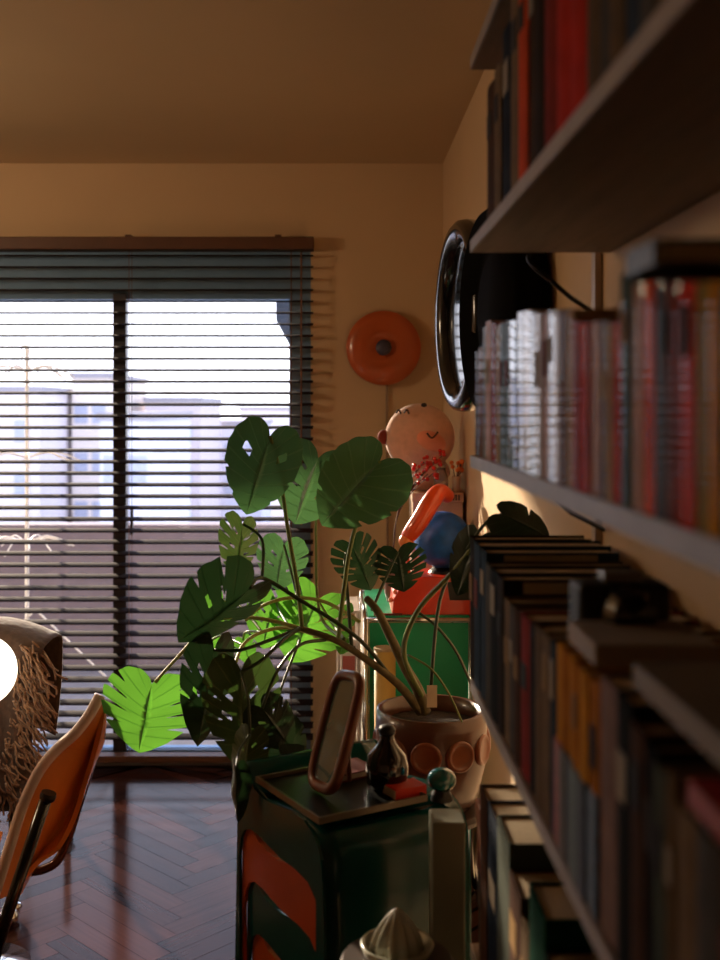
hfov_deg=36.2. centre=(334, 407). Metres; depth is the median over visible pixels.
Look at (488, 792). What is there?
book
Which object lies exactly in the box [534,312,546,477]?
book
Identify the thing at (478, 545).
book
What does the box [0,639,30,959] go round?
floor lamp
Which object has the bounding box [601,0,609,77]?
book
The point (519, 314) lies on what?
book
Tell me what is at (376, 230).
wall
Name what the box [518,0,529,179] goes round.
book
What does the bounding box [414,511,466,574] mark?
globe
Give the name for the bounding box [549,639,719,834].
book
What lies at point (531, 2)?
book
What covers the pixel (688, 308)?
book
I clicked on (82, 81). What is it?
ceiling
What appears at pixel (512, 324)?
book
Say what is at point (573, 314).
book
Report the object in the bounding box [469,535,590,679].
book
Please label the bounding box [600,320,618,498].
book
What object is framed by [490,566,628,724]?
book
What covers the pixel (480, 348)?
book
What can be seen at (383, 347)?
wall lamp
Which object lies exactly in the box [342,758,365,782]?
book
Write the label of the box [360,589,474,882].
base cabinet
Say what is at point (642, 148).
shelf board
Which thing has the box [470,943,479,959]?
shelf board
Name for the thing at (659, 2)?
book
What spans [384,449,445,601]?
vase
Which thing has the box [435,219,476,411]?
round mirror
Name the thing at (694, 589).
wall
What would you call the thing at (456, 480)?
dried flowers
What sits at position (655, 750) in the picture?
book
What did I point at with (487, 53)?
shelf board
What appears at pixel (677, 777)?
book
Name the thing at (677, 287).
book
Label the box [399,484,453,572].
snake
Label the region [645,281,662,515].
book
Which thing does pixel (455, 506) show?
storage box
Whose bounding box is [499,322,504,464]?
book
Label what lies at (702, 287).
book
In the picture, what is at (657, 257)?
book
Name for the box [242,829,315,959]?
decorative stripe
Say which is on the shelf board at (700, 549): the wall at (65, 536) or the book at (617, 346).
the book at (617, 346)
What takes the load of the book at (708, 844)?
on the shelf board at (603, 949)
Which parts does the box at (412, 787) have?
drawer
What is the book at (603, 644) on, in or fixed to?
on the book at (574, 767)
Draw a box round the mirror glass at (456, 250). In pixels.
[447,241,465,389]
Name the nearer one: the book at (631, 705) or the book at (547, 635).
the book at (631, 705)
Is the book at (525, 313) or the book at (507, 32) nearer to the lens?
the book at (525, 313)
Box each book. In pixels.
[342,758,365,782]
[429,809,464,959]
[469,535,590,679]
[474,541,610,691]
[475,351,478,455]
[477,849,479,872]
[477,867,479,892]
[479,347,482,457]
[480,548,618,701]
[480,784,522,959]
[483,327,485,458]
[485,320,509,460]
[486,561,630,710]
[487,80,493,218]
[488,801,528,959]
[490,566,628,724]
[491,322,503,461]
[494,61,502,210]
[496,325,499,462]
[497,574,597,735]
[497,814,555,959]
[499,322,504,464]
[503,20,510,199]
[504,320,512,465]
[504,597,568,745]
[509,320,516,468]
[509,603,677,755]
[509,869,561,959]
[511,0,518,189]
[513,607,684,767]
[517,311,523,470]
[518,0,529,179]
[520,916,528,959]
[521,611,698,784]
[523,310,551,473]
[529,0,534,165]
[529,311,548,475]
[529,882,593,959]
[530,621,690,795]
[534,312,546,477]
[535,0,544,159]
[535,623,704,812]
[542,312,547,478]
[542,631,719,826]
[545,0,556,147]
[545,950,598,959]
[547,310,556,480]
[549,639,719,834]
[553,310,559,483]
[554,641,719,847]
[557,0,570,132]
[559,309,570,485]
[559,647,580,861]
[566,654,586,866]
[567,309,620,487]
[568,621,719,667]
[569,660,593,886]
[571,0,586,115]
[572,320,605,489]
[576,667,632,902]
[581,322,589,491]
[585,322,592,493]
[586,676,600,920]
[587,0,600,95]
[593,321,601,496]
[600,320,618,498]
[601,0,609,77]
[601,673,637,952]
[605,322,614,501]
[610,0,626,66]
[615,322,620,503]
[617,691,668,959]
[619,273,719,507]
[626,238,719,276]
[627,0,639,45]
[630,720,691,959]
[633,662,719,766]
[634,281,652,511]
[640,0,656,29]
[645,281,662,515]
[645,742,711,959]
[653,760,718,959]
[655,281,681,518]
[657,0,664,8]
[663,282,676,521]
[665,767,719,959]
[673,281,690,524]
[679,802,702,959]
[680,281,705,529]
[687,779,719,839]
[697,281,716,532]
[697,822,719,959]
[708,281,719,536]
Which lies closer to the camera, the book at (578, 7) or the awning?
the book at (578, 7)
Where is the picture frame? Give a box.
[308,670,364,794]
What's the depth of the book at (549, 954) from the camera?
1.11 m
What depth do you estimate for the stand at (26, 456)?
4.74 m
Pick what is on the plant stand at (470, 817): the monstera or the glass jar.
the monstera
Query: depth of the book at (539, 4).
1.13 m
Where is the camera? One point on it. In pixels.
(617, 596)
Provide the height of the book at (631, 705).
0.200 m
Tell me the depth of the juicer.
1.60 m
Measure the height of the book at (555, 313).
0.164 m
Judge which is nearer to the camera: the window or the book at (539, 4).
the book at (539, 4)
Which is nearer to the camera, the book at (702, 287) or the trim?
the book at (702, 287)
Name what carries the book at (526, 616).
on the shelf board at (603, 949)
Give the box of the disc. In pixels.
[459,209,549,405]
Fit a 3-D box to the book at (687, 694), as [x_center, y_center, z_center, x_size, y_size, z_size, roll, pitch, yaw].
[0.312,0.201,0.715,0.175,0.018,0.230,0,0,0]
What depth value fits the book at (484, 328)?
1.55 m
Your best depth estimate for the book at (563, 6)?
1.01 m
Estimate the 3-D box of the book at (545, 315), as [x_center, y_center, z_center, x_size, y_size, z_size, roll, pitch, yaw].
[0.301,-0.012,1.112,0.180,0.167,0.032,0,0,0]
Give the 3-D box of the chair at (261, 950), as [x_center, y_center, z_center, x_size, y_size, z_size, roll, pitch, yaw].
[0.026,1.184,2.025,0.258,0.438,0.308,0,0,-30]
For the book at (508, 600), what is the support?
on the shelf board at (603, 949)
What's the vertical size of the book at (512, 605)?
0.176 m
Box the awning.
[276,302,288,342]
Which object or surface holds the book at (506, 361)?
on the shelf board at (700, 549)
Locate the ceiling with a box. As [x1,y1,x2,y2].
[0,0,491,163]
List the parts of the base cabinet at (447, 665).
panel, door panel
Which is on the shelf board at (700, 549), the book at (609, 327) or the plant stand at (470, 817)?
the book at (609, 327)
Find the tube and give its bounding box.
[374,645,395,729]
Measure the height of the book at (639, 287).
0.159 m
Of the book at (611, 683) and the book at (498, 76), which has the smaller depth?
the book at (611, 683)
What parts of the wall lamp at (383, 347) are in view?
lamp shade, knob, cord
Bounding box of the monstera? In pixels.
[101,416,548,821]
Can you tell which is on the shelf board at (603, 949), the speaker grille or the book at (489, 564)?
the book at (489, 564)
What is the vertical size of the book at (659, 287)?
0.153 m
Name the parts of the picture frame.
glass, easel leg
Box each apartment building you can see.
[0,386,71,522]
[69,372,147,522]
[96,411,192,522]
[143,397,222,522]
[221,419,272,522]
[239,407,288,522]
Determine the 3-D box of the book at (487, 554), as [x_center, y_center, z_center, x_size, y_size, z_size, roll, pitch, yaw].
[0.304,0.308,1.573,0.190,0.210,0.057,0,0,0]
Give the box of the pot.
[373,694,490,811]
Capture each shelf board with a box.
[470,0,510,69]
[470,0,719,308]
[470,455,719,574]
[470,678,617,959]
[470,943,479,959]
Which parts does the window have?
pane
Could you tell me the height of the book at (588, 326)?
0.142 m
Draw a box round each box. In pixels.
[383,778,426,799]
[409,489,463,519]
[410,542,432,567]
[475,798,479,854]
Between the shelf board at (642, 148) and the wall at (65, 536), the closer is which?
the shelf board at (642, 148)
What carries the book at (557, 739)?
on the shelf board at (603, 949)
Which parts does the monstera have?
stem, stem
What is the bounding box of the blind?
[0,235,313,762]
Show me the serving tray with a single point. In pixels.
(354, 798)
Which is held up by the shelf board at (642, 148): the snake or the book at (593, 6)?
the book at (593, 6)
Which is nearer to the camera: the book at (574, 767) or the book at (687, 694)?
the book at (687, 694)
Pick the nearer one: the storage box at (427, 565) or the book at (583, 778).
the book at (583, 778)
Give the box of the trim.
[96,763,231,765]
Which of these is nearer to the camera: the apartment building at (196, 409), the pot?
the pot
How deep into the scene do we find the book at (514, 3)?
1.29 m
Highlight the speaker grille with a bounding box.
[343,656,354,670]
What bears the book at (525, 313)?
on the shelf board at (700, 549)
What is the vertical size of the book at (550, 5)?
0.250 m
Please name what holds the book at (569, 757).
on the shelf board at (603, 949)
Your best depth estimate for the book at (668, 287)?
0.69 m
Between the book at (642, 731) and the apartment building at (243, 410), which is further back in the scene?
the apartment building at (243, 410)
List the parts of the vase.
stem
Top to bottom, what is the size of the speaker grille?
0.045 m
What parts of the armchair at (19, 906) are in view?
backrest, leg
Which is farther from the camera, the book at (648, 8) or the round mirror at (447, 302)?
the round mirror at (447, 302)
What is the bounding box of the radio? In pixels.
[341,637,356,671]
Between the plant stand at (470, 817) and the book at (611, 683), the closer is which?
the book at (611, 683)
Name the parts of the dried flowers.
pot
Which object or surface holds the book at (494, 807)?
on the shelf board at (474, 947)
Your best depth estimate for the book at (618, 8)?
0.82 m
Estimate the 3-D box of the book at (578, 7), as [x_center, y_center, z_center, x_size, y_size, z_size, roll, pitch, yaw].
[0.299,-0.382,0.962,0.177,0.250,0.064,0,0,0]
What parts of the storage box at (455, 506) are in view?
lid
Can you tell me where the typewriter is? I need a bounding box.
[374,568,469,615]
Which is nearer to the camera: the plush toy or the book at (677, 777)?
the book at (677, 777)
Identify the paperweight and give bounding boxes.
[427,767,455,803]
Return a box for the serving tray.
[256,758,427,824]
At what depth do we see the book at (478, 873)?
1.64 m
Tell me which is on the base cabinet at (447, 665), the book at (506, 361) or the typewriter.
the typewriter
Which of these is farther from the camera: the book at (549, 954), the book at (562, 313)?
the book at (549, 954)
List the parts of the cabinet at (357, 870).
panel, panel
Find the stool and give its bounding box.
[340,938,452,959]
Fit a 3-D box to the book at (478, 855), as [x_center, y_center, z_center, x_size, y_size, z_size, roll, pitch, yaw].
[0.307,0.677,1.636,0.186,0.024,0.047,0,0,0]
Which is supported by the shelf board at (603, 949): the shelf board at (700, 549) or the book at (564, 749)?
the book at (564, 749)
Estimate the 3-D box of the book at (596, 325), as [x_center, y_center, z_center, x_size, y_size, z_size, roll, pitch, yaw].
[0.299,0.001,0.897,0.176,0.141,0.027,0,0,0]
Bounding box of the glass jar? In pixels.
[434,464,447,485]
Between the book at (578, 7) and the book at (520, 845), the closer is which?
the book at (578, 7)
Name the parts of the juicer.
dish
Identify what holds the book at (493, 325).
on the shelf board at (700, 549)
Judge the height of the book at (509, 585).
0.197 m
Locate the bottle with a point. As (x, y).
(386, 763)
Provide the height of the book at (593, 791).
0.190 m
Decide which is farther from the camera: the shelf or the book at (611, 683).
the shelf
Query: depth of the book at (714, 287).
0.61 m
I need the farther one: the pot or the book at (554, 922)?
the pot
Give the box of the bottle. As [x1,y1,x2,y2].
[366,724,407,792]
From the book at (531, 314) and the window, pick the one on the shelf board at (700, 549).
the book at (531, 314)
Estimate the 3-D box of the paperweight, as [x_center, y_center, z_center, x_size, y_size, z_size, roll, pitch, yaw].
[0.191,0.673,1.968,0.052,0.057,0.052,0,0,0]
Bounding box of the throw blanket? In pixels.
[0,617,67,821]
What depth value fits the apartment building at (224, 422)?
66.00 m
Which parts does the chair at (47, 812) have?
leg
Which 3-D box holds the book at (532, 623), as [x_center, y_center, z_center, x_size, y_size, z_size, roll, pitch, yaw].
[0.300,0.323,1.186,0.177,0.180,0.037,0,0,0]
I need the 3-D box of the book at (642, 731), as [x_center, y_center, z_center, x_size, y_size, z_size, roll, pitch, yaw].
[0.306,0.318,0.771,0.192,0.190,0.035,0,0,0]
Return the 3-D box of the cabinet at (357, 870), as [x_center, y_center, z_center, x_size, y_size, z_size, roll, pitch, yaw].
[0.026,0.890,2.025,0.300,0.438,0.351,0,0,-30]
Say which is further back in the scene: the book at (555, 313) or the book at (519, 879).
the book at (519, 879)
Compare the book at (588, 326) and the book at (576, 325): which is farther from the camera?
the book at (576, 325)
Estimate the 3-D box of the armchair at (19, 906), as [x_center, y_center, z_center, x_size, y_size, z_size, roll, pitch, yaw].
[-1.176,1.027,3.295,0.648,0.744,0.711,0,0,0]
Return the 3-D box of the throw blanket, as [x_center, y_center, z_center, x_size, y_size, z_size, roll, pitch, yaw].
[-1.006,0.860,3.008,0.580,0.556,0.239,0,0,0]
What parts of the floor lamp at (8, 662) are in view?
lamp shade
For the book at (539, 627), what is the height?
0.185 m
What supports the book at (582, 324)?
on the shelf board at (700, 549)
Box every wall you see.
[0,164,442,748]
[0,523,288,664]
[443,70,719,874]
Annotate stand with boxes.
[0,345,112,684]
[464,803,476,829]
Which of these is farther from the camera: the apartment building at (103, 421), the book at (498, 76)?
the apartment building at (103, 421)
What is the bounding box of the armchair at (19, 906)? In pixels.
[0,796,22,927]
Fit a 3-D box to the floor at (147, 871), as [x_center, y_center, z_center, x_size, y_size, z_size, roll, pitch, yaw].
[-1.488,1.430,0.960,3.824,0.060,6.720,0,0,0]
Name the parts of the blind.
ladder cord, rail, ladder cord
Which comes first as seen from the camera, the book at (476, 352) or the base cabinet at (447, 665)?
the book at (476, 352)
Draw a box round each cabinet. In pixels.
[235,738,470,959]
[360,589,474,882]
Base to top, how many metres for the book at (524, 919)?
0.240 m
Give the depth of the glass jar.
3.54 m
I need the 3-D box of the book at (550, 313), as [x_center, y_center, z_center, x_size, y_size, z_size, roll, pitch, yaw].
[0.302,-0.012,1.080,0.185,0.166,0.030,0,0,0]
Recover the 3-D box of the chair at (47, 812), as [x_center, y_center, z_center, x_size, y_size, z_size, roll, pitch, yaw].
[-0.854,1.017,2.382,0.697,0.774,0.382,0,0,0]
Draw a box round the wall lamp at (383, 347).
[346,310,420,622]
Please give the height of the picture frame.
0.210 m
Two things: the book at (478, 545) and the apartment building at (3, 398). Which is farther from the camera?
the apartment building at (3, 398)
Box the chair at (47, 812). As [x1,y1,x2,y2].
[0,693,106,958]
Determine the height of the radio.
0.116 m
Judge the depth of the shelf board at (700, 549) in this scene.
0.80 m
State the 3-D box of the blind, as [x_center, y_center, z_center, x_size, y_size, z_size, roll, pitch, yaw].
[-1.341,0.350,4.272,2.518,2.040,0.092,0,0,0]
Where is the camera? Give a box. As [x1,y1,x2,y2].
[569,569,669,624]
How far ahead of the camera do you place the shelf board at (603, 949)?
1.07 m
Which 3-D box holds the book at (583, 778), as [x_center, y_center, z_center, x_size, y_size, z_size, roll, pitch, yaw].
[0.301,0.318,0.933,0.187,0.190,0.030,0,0,0]
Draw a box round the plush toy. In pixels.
[378,403,454,489]
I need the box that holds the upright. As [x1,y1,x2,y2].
[591,253,601,544]
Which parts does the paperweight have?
glass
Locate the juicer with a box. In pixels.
[360,908,433,959]
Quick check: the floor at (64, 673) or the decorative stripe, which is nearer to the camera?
the decorative stripe
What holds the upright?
attached to the wall at (694, 589)
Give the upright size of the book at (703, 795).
0.016 m
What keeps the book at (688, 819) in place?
on the shelf board at (603, 949)
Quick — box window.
[0,252,310,751]
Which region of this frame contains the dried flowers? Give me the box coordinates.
[449,459,464,491]
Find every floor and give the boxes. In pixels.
[0,766,478,959]
[32,671,288,744]
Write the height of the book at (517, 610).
0.178 m
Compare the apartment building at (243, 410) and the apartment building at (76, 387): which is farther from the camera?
the apartment building at (243, 410)
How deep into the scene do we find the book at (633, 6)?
0.78 m
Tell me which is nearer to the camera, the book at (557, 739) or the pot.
the book at (557, 739)
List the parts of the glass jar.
lid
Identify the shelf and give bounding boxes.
[339,597,358,613]
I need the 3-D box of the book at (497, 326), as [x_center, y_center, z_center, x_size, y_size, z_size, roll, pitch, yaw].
[0.306,-0.018,1.430,0.192,0.178,0.043,0,0,0]
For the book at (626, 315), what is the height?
0.168 m
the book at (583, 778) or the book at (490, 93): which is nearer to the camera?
the book at (583, 778)
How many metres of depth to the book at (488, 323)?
1.50 m

